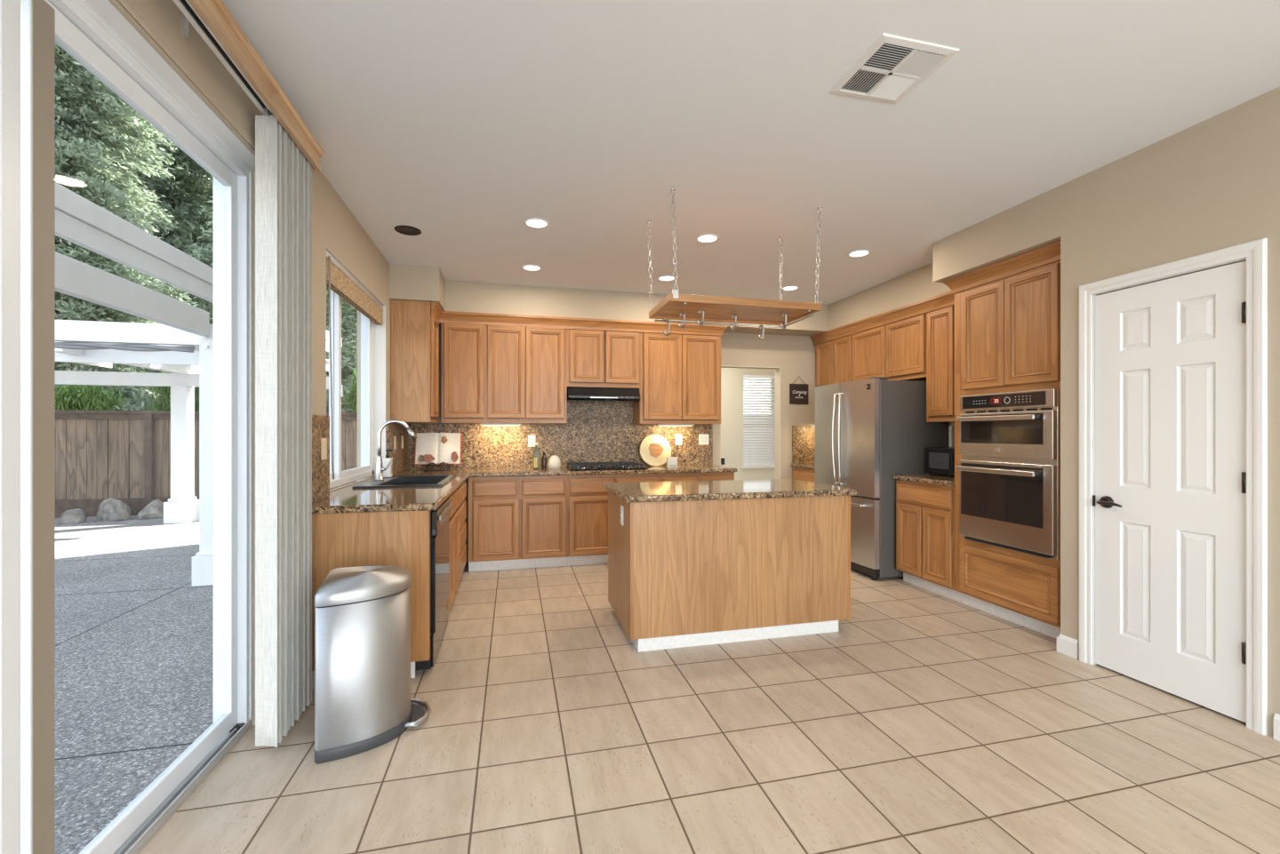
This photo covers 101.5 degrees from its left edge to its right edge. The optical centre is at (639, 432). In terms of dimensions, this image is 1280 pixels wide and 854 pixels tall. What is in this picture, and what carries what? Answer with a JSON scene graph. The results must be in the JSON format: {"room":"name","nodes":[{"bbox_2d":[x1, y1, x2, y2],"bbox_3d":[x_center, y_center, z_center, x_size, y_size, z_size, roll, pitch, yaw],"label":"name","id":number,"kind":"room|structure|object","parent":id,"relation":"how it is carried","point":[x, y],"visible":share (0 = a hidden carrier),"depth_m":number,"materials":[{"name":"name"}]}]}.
{"room":"kitchen","nodes":[
{"label":"kitchen","id":0,"kind":"room"},
{"bbox_2d":[116,0,390,725],"bbox_3d":[-1.455,-0.080,1.165,0.220,2.720,8.450,0,0,-14],"label":"wall","id":1,"kind":"structure","parent":0,"point":[335,228],"depth_m":2.86,"materials":[{"name":"beige paint"}]},
{"bbox_2d":[0,0,253,853],"bbox_3d":[-1.527,0.065,1.336,0.131,2.430,1.915,0,0,-14],"label":"door","id":2,"kind":"structure","parent":1,"relation":"in","point":[30,30],"depth_m":1.32,"materials":[{"name":"white plastic"}]},
{"bbox_2d":[109,0,255,156],"bbox_3d":[-1.392,-1.168,1.368,0.022,0.048,1.975,0,0,-14],"label":"trim","id":3,"kind":"structure","parent":1,"relation":"attached to","point":[173,57],"depth_m":1.66,"materials":[{"name":"beige paint"}]},
{"bbox_2d":[172,0,311,747],"bbox_3d":[-1.323,-0.034,1.405,0.095,2.572,2.154,0,0,-14],"label":"vertical blind","id":4,"kind":"object","parent":1,"relation":"attached to","point":[283,172],"visible":0.93,"depth_m":2.15,"materials":[{"name":"white"}]},
{"bbox_2d":[312,415,329,503],"bbox_3d":[-1.719,0.137,2.768,0.018,0.457,0.389,0,0,-14],"label":"backsplash","id":5,"kind":"structure","parent":1,"relation":"attached to","point":[320,424],"depth_m":2.80,"materials":[{"name":"brown stone"}]},
{"bbox_2d":[320,438,327,460],"bbox_3d":[-1.727,0.090,2.861,0.010,0.118,0.075,0,0,-14],"label":"light switch","id":6,"kind":"object","parent":5,"relation":"attached to","point":[324,441],"visible":1,"depth_m":2.85,"materials":[{"name":"beige plastic"}]},
{"bbox_2d":[326,247,385,488],"bbox_3d":[-2.031,-0.350,3.629,0.179,1.410,1.430,0,0,-14],"label":"window","id":7,"kind":"structure","parent":1,"relation":"in","point":[372,336],"depth_m":4.24,"materials":[{"name":"white plastic"}]},
{"bbox_2d":[326,250,383,479],"bbox_3d":[-1.976,-0.385,3.642,0.068,1.330,1.400,0,0,-14],"label":"bamboo blind","id":8,"kind":"object","parent":7,"relation":"attached to","point":[339,279],"visible":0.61,"depth_m":3.41,"materials":[{"name":"brown wood"}]},
{"bbox_2d":[385,423,407,474],"bbox_3d":[-2.201,0.137,4.756,0.018,0.457,0.838,0,0,-14],"label":"backsplash","id":9,"kind":"structure","parent":1,"relation":"attached to","point":[400,456],"depth_m":4.70,"materials":[{"name":"brown stone"}]},
{"bbox_2d":[390,299,439,423],"bbox_3d":[-2.023,-0.617,4.723,0.341,1.050,0.402,0,0,-14],"label":"upper cabinet","id":10,"kind":"object","parent":1,"relation":"attached to","point":[414,332],"visible":0.88,"depth_m":4.53,"materials":[{"name":"brown wood"}]},
{"bbox_2d":[436,322,815,558],"bbox_3d":[0.068,-0.080,5.819,4.930,2.720,0.120,0,0,-14],"label":"wall","id":11,"kind":"structure","parent":0,"point":[795,356],"depth_m":6.15,"materials":[{"name":"beige paint"}]},
{"bbox_2d":[441,322,486,423],"bbox_3d":[-1.723,-0.579,5.152,0.405,0.973,0.331,0,0,-14],"label":"upper cabinet","id":12,"kind":"object","parent":11,"relation":"attached to","point":[463,346],"visible":0.98,"depth_m":5.00,"materials":[{"name":"brown wood"}]},
{"bbox_2d":[486,325,566,423],"bbox_3d":[-1.148,-0.579,5.291,0.777,0.973,0.331,0,0,-14],"label":"upper cabinet","id":13,"kind":"object","parent":11,"relation":"attached to","point":[526,366],"visible":1,"depth_m":5.13,"materials":[{"name":"brown wood"}]},
{"bbox_2d":[480,423,521,425],"bbox_3d":[-1.382,-0.080,5.201,0.400,0.024,0.060,0,0,-14],"label":"lamp","id":14,"kind":"object","parent":13,"relation":"attached to","point":[481,424],"visible":1,"depth_m":5.17,"materials":[{"name":"white"}]},
{"bbox_2d":[408,402,712,469],"bbox_3d":[-0.736,0.022,5.552,3.203,0.685,0.019,0,0,-14],"label":"backsplash","id":15,"kind":"structure","parent":11,"relation":"attached to","point":[592,432],"depth_m":5.56,"materials":[{"name":"brown stone"}]},
{"bbox_2d":[528,435,535,447],"bbox_3d":[-1.127,0.090,5.442,0.075,0.118,0.010,0,0,-14],"label":"wall outlet","id":16,"kind":"object","parent":15,"relation":"attached to","point":[531,438],"visible":0.94,"depth_m":5.44,"materials":[{"name":"white"}]},
{"bbox_2d":[675,434,681,445],"bbox_3d":[0.433,0.080,5.820,0.075,0.118,0.010,0,0,-14],"label":"light switch","id":17,"kind":"object","parent":15,"relation":"attached to","point":[678,437],"visible":1,"depth_m":5.82,"materials":[{"name":"white"}]},
{"bbox_2d":[698,434,708,445],"bbox_3d":[0.720,0.080,5.889,0.120,0.118,0.010,0,0,-14],"label":"wall outlet","id":18,"kind":"object","parent":15,"relation":"attached to","point":[703,439],"visible":1,"depth_m":5.89,"materials":[{"name":"white"}]},
{"bbox_2d":[566,328,639,388],"bbox_3d":[-0.404,-0.763,5.471,0.752,0.603,0.331,0,0,-14],"label":"upper cabinet","id":19,"kind":"object","parent":11,"relation":"attached to","point":[594,358],"visible":0.98,"depth_m":5.31,"materials":[{"name":"brown wood"}]},
{"bbox_2d":[566,386,640,403],"bbox_3d":[-0.396,-0.390,5.439,0.732,0.139,0.395,0,0,-14],"label":"range hood","id":20,"kind":"object","parent":19,"relation":"attached to","point":[573,394],"visible":1,"depth_m":5.29,"materials":[{"name":"black metal"}]},
{"bbox_2d":[632,332,720,423],"bbox_3d":[0.402,-0.579,5.666,0.903,0.973,0.331,0,0,-14],"label":"upper cabinet","id":21,"kind":"object","parent":11,"relation":"attached to","point":[680,374],"visible":0.98,"depth_m":5.50,"materials":[{"name":"brown wood"}]},
{"bbox_2d":[431,301,727,335],"bbox_3d":[-0.488,-1.091,5.252,2.980,0.105,0.397,0,0,-20],"label":"crown molding","id":22,"kind":"structure","parent":21,"relation":"attached to","point":[442,316],"depth_m":5.21,"materials":[{"name":"brown wood"}]},
{"bbox_2d":[656,424,693,426],"bbox_3d":[0.382,-0.080,5.648,0.400,0.024,0.060,0,0,-14],"label":"lamp","id":23,"kind":"object","parent":21,"relation":"attached to","point":[676,425],"visible":0.98,"depth_m":5.63,"materials":[{"name":"white"}]},
{"bbox_2d":[720,365,780,479],"bbox_3d":[1.268,0.258,6.110,0.759,2.045,0.128,0,0,-14],"label":"trim","id":24,"kind":"structure","parent":11,"relation":"attached to","point":[777,370],"depth_m":6.17,"materials":[{"name":"beige paint"}]},
{"bbox_2d":[789,376,807,404],"bbox_3d":[1.882,-0.501,6.188,0.244,0.329,0.015,0,0,-14],"label":"wall sign","id":25,"kind":"object","parent":11,"relation":"attached to","point":[798,393],"visible":1,"depth_m":6.18,"materials":[{"name":"brown wood"}]},
{"bbox_2d":[792,425,814,463],"bbox_3d":[2.090,0.141,6.236,0.600,0.447,0.019,0,0,-14],"label":"backsplash","id":26,"kind":"structure","parent":11,"relation":"attached to","point":[803,436],"depth_m":6.19,"materials":[{"name":"brown stone"}]},
{"bbox_2d":[138,556,1279,853],"bbox_3d":[1.143,1.330,2.695,6.010,0.100,10.200,0,0,-14],"label":"floor","id":27,"kind":"structure","parent":0,"point":[929,723],"depth_m":2.06,"materials":[{"name":"tile"}]},
{"bbox_2d":[312,510,430,688],"bbox_3d":[-1.394,0.843,2.668,0.601,0.874,0.043,0,0,-14],"label":"end panel","id":28,"kind":"object","parent":27,"relation":"on","point":[399,539],"visible":0.5,"depth_m":2.67,"materials":[{"name":"brown wood"}]},
{"bbox_2d":[314,566,431,764],"bbox_3d":[-1.141,0.942,2.284,0.425,0.677,0.421,0,0,-23],"label":"trash can","id":29,"kind":"object","parent":27,"relation":"on","point":[363,700],"visible":1,"depth_m":2.10,"materials":[{"name":"grey metal"}]},
{"bbox_2d":[415,496,452,670],"bbox_3d":[-1.435,0.831,3.009,0.617,0.838,0.635,0,0,-14],"label":"dishwasher","id":30,"kind":"object","parent":27,"relation":"on","point":[439,517],"visible":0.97,"depth_m":2.90,"materials":[{"name":"black metal"}]},
{"bbox_2d":[448,481,466,610],"bbox_3d":[-1.685,0.843,3.978,0.596,0.874,1.342,0,0,-14],"label":"base cabinet","id":31,"kind":"object","parent":27,"relation":"on","point":[457,523],"visible":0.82,"depth_m":3.93,"materials":[{"name":"brown wood"}]},
{"bbox_2d":[468,475,567,571],"bbox_3d":[-1.194,0.843,5.132,0.895,0.874,0.606,0,0,-14],"label":"base cabinet","id":32,"kind":"object","parent":27,"relation":"on","point":[515,522],"visible":0.98,"depth_m":4.85,"materials":[{"name":"brown wood"}]},
{"bbox_2d":[567,473,660,566],"bbox_3d":[-0.312,0.843,5.346,0.915,0.874,0.606,0,0,-14],"label":"base cabinet","id":33,"kind":"object","parent":27,"relation":"on","point":[587,498],"visible":0.44,"depth_m":5.01,"materials":[{"name":"brown wood"}]},
{"bbox_2d":[660,472,734,481],"bbox_3d":[0.517,0.843,5.546,0.786,0.874,0.606,0,0,-14],"label":"base cabinet","id":34,"kind":"object","parent":27,"relation":"on","point":[723,476],"visible":0.17,"depth_m":5.26,"materials":[{"name":"brown wood"}]},
{"bbox_2d":[312,464,736,514],"bbox_3d":[-0.462,0.386,4.241,3.342,0.039,2.694,0,0,-14],"label":"countertop","id":35,"kind":"structure","parent":34,"relation":"on","point":[346,499],"depth_m":3.32,"materials":[{"name":"brown stone"}]},
{"bbox_2d":[374,419,417,480],"bbox_3d":[-1.815,0.127,3.895,0.293,0.448,0.068,0,0,-21],"label":"kitchen faucet","id":36,"kind":"object","parent":35,"relation":"on","point":[379,474],"visible":1,"depth_m":3.85,"materials":[{"name":"silver metal"}]},
{"bbox_2d":[352,474,455,488],"bbox_3d":[-1.705,0.454,3.888,0.555,0.204,0.860,0,0,-14],"label":"sink","id":37,"kind":"object","parent":35,"relation":"in","point":[440,480],"visible":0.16,"depth_m":4.08,"materials":[{"name":"black"}]},
{"bbox_2d":[382,449,392,477],"bbox_3d":[-1.980,0.242,4.109,0.068,0.218,0.080,0,0,-14],"label":"soap bottle","id":38,"kind":"object","parent":37,"relation":"on","point":[388,472],"visible":0.92,"depth_m":4.07,"materials":[{"name":"white plastic"}]},
{"bbox_2d":[423,462,454,471],"bbox_3d":[-1.942,0.214,5.048,0.280,0.302,0.217,0,0,-14],"label":"cookbook stand","id":39,"kind":"object","parent":35,"relation":"on","point":[435,465],"visible":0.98,"depth_m":4.95,"materials":[{"name":"grey metal"}]},
{"bbox_2d":[414,432,461,464],"bbox_3d":[-1.943,0.155,5.029,0.420,0.305,0.114,0,0,-14],"label":"cookbook","id":40,"kind":"object","parent":39,"relation":"on","point":[436,448],"visible":1,"depth_m":5.02,"materials":[{"name":"white paper"}]},
{"bbox_2d":[421,454,434,463],"bbox_3d":[-2.015,0.249,4.975,0.125,0.083,0.042,0,0,-14],"label":"picture","id":41,"kind":"object","parent":40,"relation":"attached to","point":[425,458],"depth_m":4.97},
{"bbox_2d":[451,451,458,462],"bbox_3d":[-1.784,0.234,5.036,0.067,0.102,0.048,0,0,-14],"label":"picture","id":42,"kind":"object","parent":40,"relation":"attached to","point":[454,454],"depth_m":5.03},
{"bbox_2d":[532,442,540,469],"bbox_3d":[-1.035,0.234,5.233,0.072,0.262,0.074,0,0,-14],"label":"oil bottle","id":43,"kind":"object","parent":35,"relation":"on","point":[536,452],"visible":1,"depth_m":5.20,"materials":[{"name":"green glass"}]},
{"bbox_2d":[541,452,546,468],"bbox_3d":[-0.970,0.281,5.280,0.052,0.167,0.052,0,0,-14],"label":"bottle","id":44,"kind":"object","parent":35,"relation":"on","point":[544,458],"visible":1,"depth_m":5.26,"materials":[{"name":"brown"}]},
{"bbox_2d":[547,455,560,469],"bbox_3d":[-0.860,0.297,5.245,0.128,0.138,0.128,0,0,-14],"label":"diffuser","id":45,"kind":"object","parent":35,"relation":"on","point":[554,462],"visible":1,"depth_m":5.20,"materials":[{"name":"beige ceramic"}]},
{"bbox_2d":[565,461,647,471],"bbox_3d":[-0.354,0.334,5.311,0.750,0.062,0.490,0,0,-14],"label":"gas cooktop","id":46,"kind":"object","parent":35,"relation":"in","point":[623,465],"visible":1,"depth_m":5.15,"materials":[{"name":"black metal"}]},
{"bbox_2d":[640,434,671,466],"bbox_3d":[0.168,0.194,5.662,0.352,0.344,0.086,0,0,-14],"label":"wooden plate","id":47,"kind":"object","parent":35,"relation":"on","point":[654,449],"visible":0.98,"depth_m":5.64,"materials":[{"name":"beige"}]},
{"bbox_2d":[666,456,677,468],"bbox_3d":[0.331,0.311,5.399,0.104,0.108,0.040,0,0,-16],"label":"ornament","id":48,"kind":"object","parent":35,"relation":"on","point":[671,462],"visible":1,"depth_m":5.38,"materials":[{"name":"beige ceramic"}]},
{"bbox_2d":[602,479,856,651],"bbox_3d":[0.562,0.823,3.565,1.526,0.914,0.805,0,0,-14],"label":"kitchen island","id":49,"kind":"object","parent":27,"relation":"on","point":[691,563],"visible":1,"depth_m":3.21,"materials":[{"name":"brown wood"}]},
{"bbox_2d":[792,467,814,482],"bbox_3d":[2.164,0.843,5.882,0.611,0.874,0.735,0,0,-14],"label":"base cabinet","id":50,"kind":"object","parent":27,"relation":"on","point":[806,475],"visible":0.06,"depth_m":5.91,"materials":[{"name":"brown wood"}]},
{"bbox_2d":[790,463,814,469],"bbox_3d":[2.161,0.386,5.884,0.626,0.039,0.736,0,0,-14],"label":"countertop","id":51,"kind":"structure","parent":50,"relation":"on","point":[809,466],"depth_m":5.98,"materials":[{"name":"stone"}]},
{"bbox_2d":[814,376,946,580],"bbox_3d":[2.225,0.402,4.996,0.824,1.757,0.915,0,0,-14],"label":"refrigerator","id":52,"kind":"object","parent":27,"relation":"on","point":[873,430],"visible":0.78,"depth_m":4.58,"materials":[{"name":"grey metal"}]},
{"bbox_2d":[896,480,961,602],"bbox_3d":[2.554,0.843,4.271,0.611,0.874,0.606,0,0,-14],"label":"base cabinet","id":53,"kind":"object","parent":27,"relation":"on","point":[924,512],"visible":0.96,"depth_m":4.16,"materials":[{"name":"brown wood"}]},
{"bbox_2d":[893,474,954,486],"bbox_3d":[2.550,0.386,4.272,0.630,0.039,0.612,0,0,-14],"label":"countertop","id":54,"kind":"structure","parent":53,"relation":"on","point":[944,480],"depth_m":4.23,"materials":[{"name":"brown stone"}]},
{"bbox_2d":[925,447,954,475],"bbox_3d":[2.662,0.247,4.343,0.322,0.236,0.460,0,0,-14],"label":"microwave","id":55,"kind":"object","parent":54,"relation":"on","point":[939,460],"visible":0.46,"depth_m":4.37,"materials":[{"name":"black plastic"}]},
{"bbox_2d":[948,426,954,447],"bbox_3d":[2.769,0.155,4.648,0.028,0.420,0.036,0,0,-14],"label":"strip","id":56,"kind":"object","parent":54,"relation":"on","point":[951,429],"visible":0.44,"depth_m":4.63,"materials":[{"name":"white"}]},
{"bbox_2d":[954,260,1060,639],"bbox_3d":[2.727,0.107,3.557,0.611,2.345,0.856,0,0,-14],"label":"tall cabinet","id":57,"kind":"object","parent":27,"relation":"on","point":[1007,330],"visible":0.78,"depth_m":3.47,"materials":[{"name":"brown wood"}]},
{"bbox_2d":[810,240,1060,345],"bbox_3d":[2.289,-1.091,4.649,0.334,0.105,3.180,0,0,-14],"label":"crown molding","id":58,"kind":"structure","parent":57,"relation":"on","point":[1049,253],"depth_m":3.85,"materials":[{"name":"brown wood"}]},
{"bbox_2d":[955,388,1059,560],"bbox_3d":[2.667,0.254,3.541,0.634,1.040,0.688,0,0,-14],"label":"wall oven","id":59,"kind":"object","parent":57,"relation":"in","point":[1009,468],"visible":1,"depth_m":3.40,"materials":[{"name":"silver metal"}]},
{"bbox_2d":[389,185,1060,336],"bbox_3d":[0.409,-1.292,4.197,4.830,0.295,3.195,0,0,-14],"label":"soffit","id":60,"kind":"structure","parent":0,"point":[473,297],"depth_m":4.86,"materials":[{"name":"beige paint"}]},
{"bbox_2d":[84,0,255,170],"bbox_3d":[-1.435,-1.147,1.358,0.066,0.004,1.913,0,0,-14],"label":"trim","id":61,"kind":"structure","parent":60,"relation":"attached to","point":[105,9],"depth_m":1.66,"materials":[{"name":"white"}]},
{"bbox_2d":[182,0,324,172],"bbox_3d":[-1.316,-1.290,1.389,0.156,0.110,2.220,0,0,-14],"label":"blind valance","id":62,"kind":"object","parent":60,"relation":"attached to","point":[215,14],"visible":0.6,"depth_m":1.84,"materials":[{"name":"brown wood"}]},
{"bbox_2d":[720,368,774,479],"bbox_3d":[1.481,-0.080,7.057,3.300,2.720,1.620,0,0,-14],"label":"wall","id":63,"kind":"structure","parent":0,"point":[732,379],"depth_m":7.75,"materials":[{"name":"beige paint"}]},
{"bbox_2d":[740,377,774,468],"bbox_3d":[1.787,-0.165,7.877,0.620,1.390,0.130,0,0,-14],"label":"window","id":64,"kind":"structure","parent":63,"relation":"in","point":[745,467],"depth_m":7.89,"materials":[{"name":"white plastic"}]},
{"bbox_2d":[743,375,774,466],"bbox_3d":[1.791,-0.178,7.861,0.530,1.360,0.053,0,0,-14],"label":"horizontal blind","id":65,"kind":"object","parent":64,"relation":"attached to","point":[756,452],"visible":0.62,"depth_m":7.85,"materials":[{"name":"white plastic"}]},
{"bbox_2d":[222,0,1279,304],"bbox_3d":[1.143,-1.500,2.695,6.010,0.120,10.200,0,0,-14],"label":"ceiling","id":66,"kind":"structure","parent":0,"point":[460,123],"depth_m":2.41,"materials":[{"name":"white paint"}]},
{"bbox_2d":[394,225,421,235],"bbox_3d":[-1.652,-1.437,3.721,0.176,0.007,0.176,0,0,-14],"label":"ceiling speaker","id":67,"kind":"object","parent":66,"relation":"attached to","point":[408,230],"visible":1,"depth_m":3.72,"materials":[{"name":"black metal"}]},
{"bbox_2d":[521,264,542,271],"bbox_3d":[-0.946,-1.437,4.566,0.176,0.007,0.176,0,0,-14],"label":"recessed light","id":68,"kind":"object","parent":66,"relation":"in","point":[529,268],"visible":1,"depth_m":4.57,"materials":[{"name":"white"}]},
{"bbox_2d":[523,217,549,228],"bbox_3d":[-0.711,-1.437,3.594,0.176,0.007,0.176,0,0,-14],"label":"recessed light","id":69,"kind":"object","parent":66,"relation":"in","point":[532,222],"visible":1,"depth_m":3.59,"materials":[{"name":"white"}]},
{"bbox_2d":[657,275,675,281],"bbox_3d":[0.250,-1.437,4.876,0.176,0.007,0.176,0,0,-14],"label":"recessed light","id":70,"kind":"object","parent":66,"relation":"in","point":[665,278],"visible":0.98,"depth_m":4.88,"materials":[{"name":"white"}]},
{"bbox_2d":[695,233,719,243],"bbox_3d":[0.500,-1.437,3.877,0.176,0.007,0.176,0,0,-14],"label":"recessed light","id":71,"kind":"object","parent":66,"relation":"in","point":[706,238],"visible":1,"depth_m":3.88,"materials":[{"name":"white"}]},
{"bbox_2d":[647,188,822,327],"bbox_3d":[0.609,-1.100,3.453,1.049,0.680,0.544,0,0,-14],"label":"pot rack","id":72,"kind":"object","parent":66,"relation":"hanging from","point":[716,308],"visible":0.99,"depth_m":3.37,"materials":[{"name":"brown wood"}]},
{"bbox_2d":[696,308,703,326],"bbox_3d":[0.385,-0.733,3.322,0.060,0.113,0.016,0,0,-37],"label":"hook","id":73,"kind":"object","parent":72,"relation":"hanging from","point":[700,310],"visible":1,"depth_m":3.32,"materials":[{"name":"silver metal"}]},
{"bbox_2d":[729,313,736,330],"bbox_3d":[0.619,-0.733,3.461,0.060,0.113,0.016,0,0,-37],"label":"hook","id":74,"kind":"object","parent":72,"relation":"hanging from","point":[732,315],"visible":1,"depth_m":3.46,"materials":[{"name":"silver metal"}]},
{"bbox_2d":[782,285,799,290],"bbox_3d":[1.497,-1.437,5.208,0.176,0.007,0.176,0,0,-14],"label":"recessed light","id":75,"kind":"object","parent":66,"relation":"in","point":[789,287],"visible":0.98,"depth_m":5.20,"materials":[{"name":"white"}]},
{"bbox_2d":[847,249,871,257],"bbox_3d":[1.761,-1.437,4.202,0.176,0.007,0.176,0,0,-14],"label":"recessed light","id":76,"kind":"object","parent":66,"relation":"in","point":[858,253],"visible":1,"depth_m":4.20,"materials":[{"name":"white"}]},
{"bbox_2d":[828,32,959,103],"bbox_3d":[0.999,-1.435,2.086,0.336,0.009,0.336,0,0,-14],"label":"ceiling vent","id":77,"kind":"object","parent":66,"relation":"in","point":[893,66],"visible":1,"depth_m":2.06,"materials":[{"name":"white"}]},
{"bbox_2d":[946,422,954,447],"bbox_3d":[2.805,-0.080,4.777,0.100,2.720,3.435,0,0,-14],"label":"wall","id":78,"kind":"structure","parent":0,"point":[948,424],"depth_m":4.70,"materials":[{"name":"beige paint"}]},
{"bbox_2d":[815,334,852,386],"bbox_3d":[2.309,-0.579,5.909,0.327,0.973,0.711,0,0,-14],"label":"upper cabinet","id":79,"kind":"object","parent":78,"relation":"attached to","point":[833,358],"visible":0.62,"depth_m":5.82,"materials":[{"name":"brown wood"}]},
{"bbox_2d":[852,312,926,381],"bbox_3d":[2.511,-0.775,5.074,0.327,0.580,1.005,0,0,-14],"label":"upper cabinet","id":80,"kind":"object","parent":78,"relation":"attached to","point":[896,350],"visible":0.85,"depth_m":4.93,"materials":[{"name":"brown wood"}]},
{"bbox_2d":[926,304,954,422],"bbox_3d":[2.699,-0.579,4.298,0.327,0.973,0.588,0,0,-14],"label":"upper cabinet","id":81,"kind":"object","parent":78,"relation":"attached to","point":[940,323],"visible":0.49,"depth_m":4.38,"materials":[{"name":"brown wood"}]},
{"bbox_2d":[1060,87,1279,737],"bbox_3d":[3.396,-0.080,0.634,0.700,2.720,5.135,0,0,-14],"label":"wall","id":82,"kind":"structure","parent":0,"point":[1212,184],"depth_m":2.54,"materials":[{"name":"beige paint"}]},
{"bbox_2d":[1056,633,1279,741],"bbox_3d":[3.060,1.228,0.637,0.073,0.105,4.998,0,0,-14],"label":"baseboard","id":83,"kind":"structure","parent":82,"relation":"attached to","point":[1066,645],"depth_m":2.97,"materials":[{"name":"white wood"}]},
{"bbox_2d":[1079,238,1267,735],"bbox_3d":[2.583,0.229,2.579,0.165,2.102,0.749,0,0,-14],"label":"door","id":84,"kind":"structure","parent":82,"relation":"in","point":[1173,369],"depth_m":2.51,"materials":[{"name":"white"}]},
{"label":"outside","id":85,"kind":"structure","parent":0,"visible":0},
{"bbox_2d":[55,515,213,853],"bbox_3d":[-13.416,1.500,6.012,20.750,0.200,34.000,0,0,-14],"label":"ground","id":86,"kind":"structure","parent":85,"point":[140,678],"depth_m":3.19,"materials":[{"name":"concrete"}]},
{"bbox_2d":[57,508,87,524],"bbox_3d":[-8.776,1.291,8.095,0.271,0.218,0.343,0,0,-14],"label":"boulder","id":87,"kind":"object","parent":86,"relation":"on","point":[76,516],"visible":1,"depth_m":8.02,"materials":[{"name":"grey stone"}]},
{"bbox_2d":[55,384,126,410],"bbox_3d":[-10.131,0.318,9.513,1.174,2.701,1.260,0,0,33],"label":"shrub","id":88,"kind":"object","parent":86,"relation":"on","point":[70,397],"visible":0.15,"depth_m":9.34,"materials":[{"name":"green plant"}]},
{"bbox_2d":[96,497,130,521],"bbox_3d":[-8.427,1.226,8.415,0.538,0.348,0.314,0,0,13],"label":"boulder","id":89,"kind":"object","parent":86,"relation":"on","point":[109,509],"visible":1,"depth_m":8.28,"materials":[{"name":"grey stone"}]},
{"bbox_2d":[55,42,198,410],"bbox_3d":[-13.979,-6.026,12.560,5.447,14.860,5.331,0,0,34],"label":"conifer tree","id":90,"kind":"object","parent":86,"relation":"on","point":[98,122],"visible":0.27,"depth_m":12.48,"materials":[{"name":"green plant"}]},
{"bbox_2d":[55,554,213,760],"bbox_3d":[-4.840,1.399,1.401,6.250,0.001,13.000,0,0,-14],"label":"joint","id":91,"kind":"object","parent":86,"relation":"on","point":[189,555],"visible":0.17,"depth_m":3.47,"materials":[{"name":"grey concrete"}]},
{"bbox_2d":[137,498,163,519],"bbox_3d":[-7.936,1.248,8.579,0.384,0.303,0.393,0,0,-14],"label":"boulder","id":92,"kind":"object","parent":86,"relation":"on","point":[155,509],"visible":0.8,"depth_m":8.46,"materials":[{"name":"grey stone"}]},
{"bbox_2d":[103,120,213,404],"bbox_3d":[-16.242,-8.215,18.466,7.052,19.238,6.902,0,0,-12],"label":"conifer tree","id":93,"kind":"object","parent":86,"relation":"on","point":[192,187],"visible":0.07,"depth_m":17.51,"materials":[{"name":"green plant"}]},
{"bbox_2d":[146,371,199,411],"bbox_3d":[-8.591,0.219,9.856,1.174,2.947,1.260,0,0,-42],"label":"shrub","id":94,"kind":"object","parent":86,"relation":"on","point":[164,402],"visible":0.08,"depth_m":9.60,"materials":[{"name":"green plant"}]},
{"bbox_2d":[163,385,199,523],"bbox_3d":[-7.176,0.340,8.202,0.330,2.120,0.330,0,0,-14],"label":"patio post","id":95,"kind":"object","parent":86,"relation":"on","point":[182,507],"visible":0.9,"depth_m":8.11,"materials":[{"name":"white paint"}]},
{"bbox_2d":[55,341,328,389],"bbox_3d":[-7.806,-0.945,6.959,6.100,0.450,2.800,0,0,-14],"label":"patio cover","id":96,"kind":"object","parent":95,"relation":"on","point":[183,366],"visible":0.26,"depth_m":7.78,"materials":[{"name":"white paint"}]},
{"bbox_2d":[192,324,213,586],"bbox_3d":[-3.987,0.200,4.889,0.236,2.400,0.236,0,0,-14],"label":"patio post","id":97,"kind":"object","parent":86,"relation":"on","point":[203,562],"visible":0.49,"depth_m":4.81,"materials":[{"name":"white paint"}]},
{"bbox_2d":[55,320,199,345],"bbox_3d":[-6.344,-0.895,4.298,4.690,0.180,0.080,0,0,-14],"label":"beam","id":98,"kind":"structure","parent":97,"relation":"attached to","point":[67,331],"depth_m":4.67,"materials":[{"name":"white paint"}]},
{"bbox_2d":[55,342,195,352],"bbox_3d":[-6.279,-0.768,4.314,4.428,0.066,0.066,0,0,-14],"label":"rolled shade","id":99,"kind":"object","parent":98,"relation":"attached to","point":[145,348],"visible":0.69,"depth_m":4.70,"materials":[{"name":"grey fabric"}]},
{"bbox_2d":[55,251,209,335],"bbox_3d":[-3.475,-0.995,2.657,0.075,0.220,4.400,0,0,-14],"label":"beam","id":100,"kind":"structure","parent":97,"relation":"attached to","point":[76,278],"depth_m":3.76,"materials":[{"name":"white paint"}]},
{"bbox_2d":[187,195,357,412],"bbox_3d":[-8.749,-6.026,14.016,5.331,14.860,5.447,0,0,26],"label":"conifer tree","id":101,"kind":"object","parent":86,"relation":"on","point":[348,313],"visible":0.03,"depth_m":13.40,"materials":[{"name":"green plant"}]},
{"bbox_2d":[341,368,357,412],"bbox_3d":[-5.421,0.121,10.606,1.174,3.192,1.260,0,0,-11],"label":"shrub","id":102,"kind":"object","parent":86,"relation":"on","point":[353,391],"visible":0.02,"depth_m":10.41,"materials":[{"name":"green plant"}]},
{"bbox_2d":[55,409,769,518],"bbox_3d":[-2.886,0.517,1.184,23.088,1.765,17.660,0,0,-14],"label":"wooden fence","id":103,"kind":"object","parent":86,"relation":"on","point":[124,456],"visible":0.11,"depth_m":8.79,"materials":[{"name":"brown wood"}]},
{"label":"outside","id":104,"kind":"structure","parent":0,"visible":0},
{"bbox_2d":[55,182,328,352],"bbox_3d":[-3.756,-1.320,4.338,0.060,0.290,7.800,0,0,-14],"label":"beam","id":105,"kind":"structure","parent":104,"point":[80,221],"depth_m":3.62,"materials":[{"name":"white paint"}]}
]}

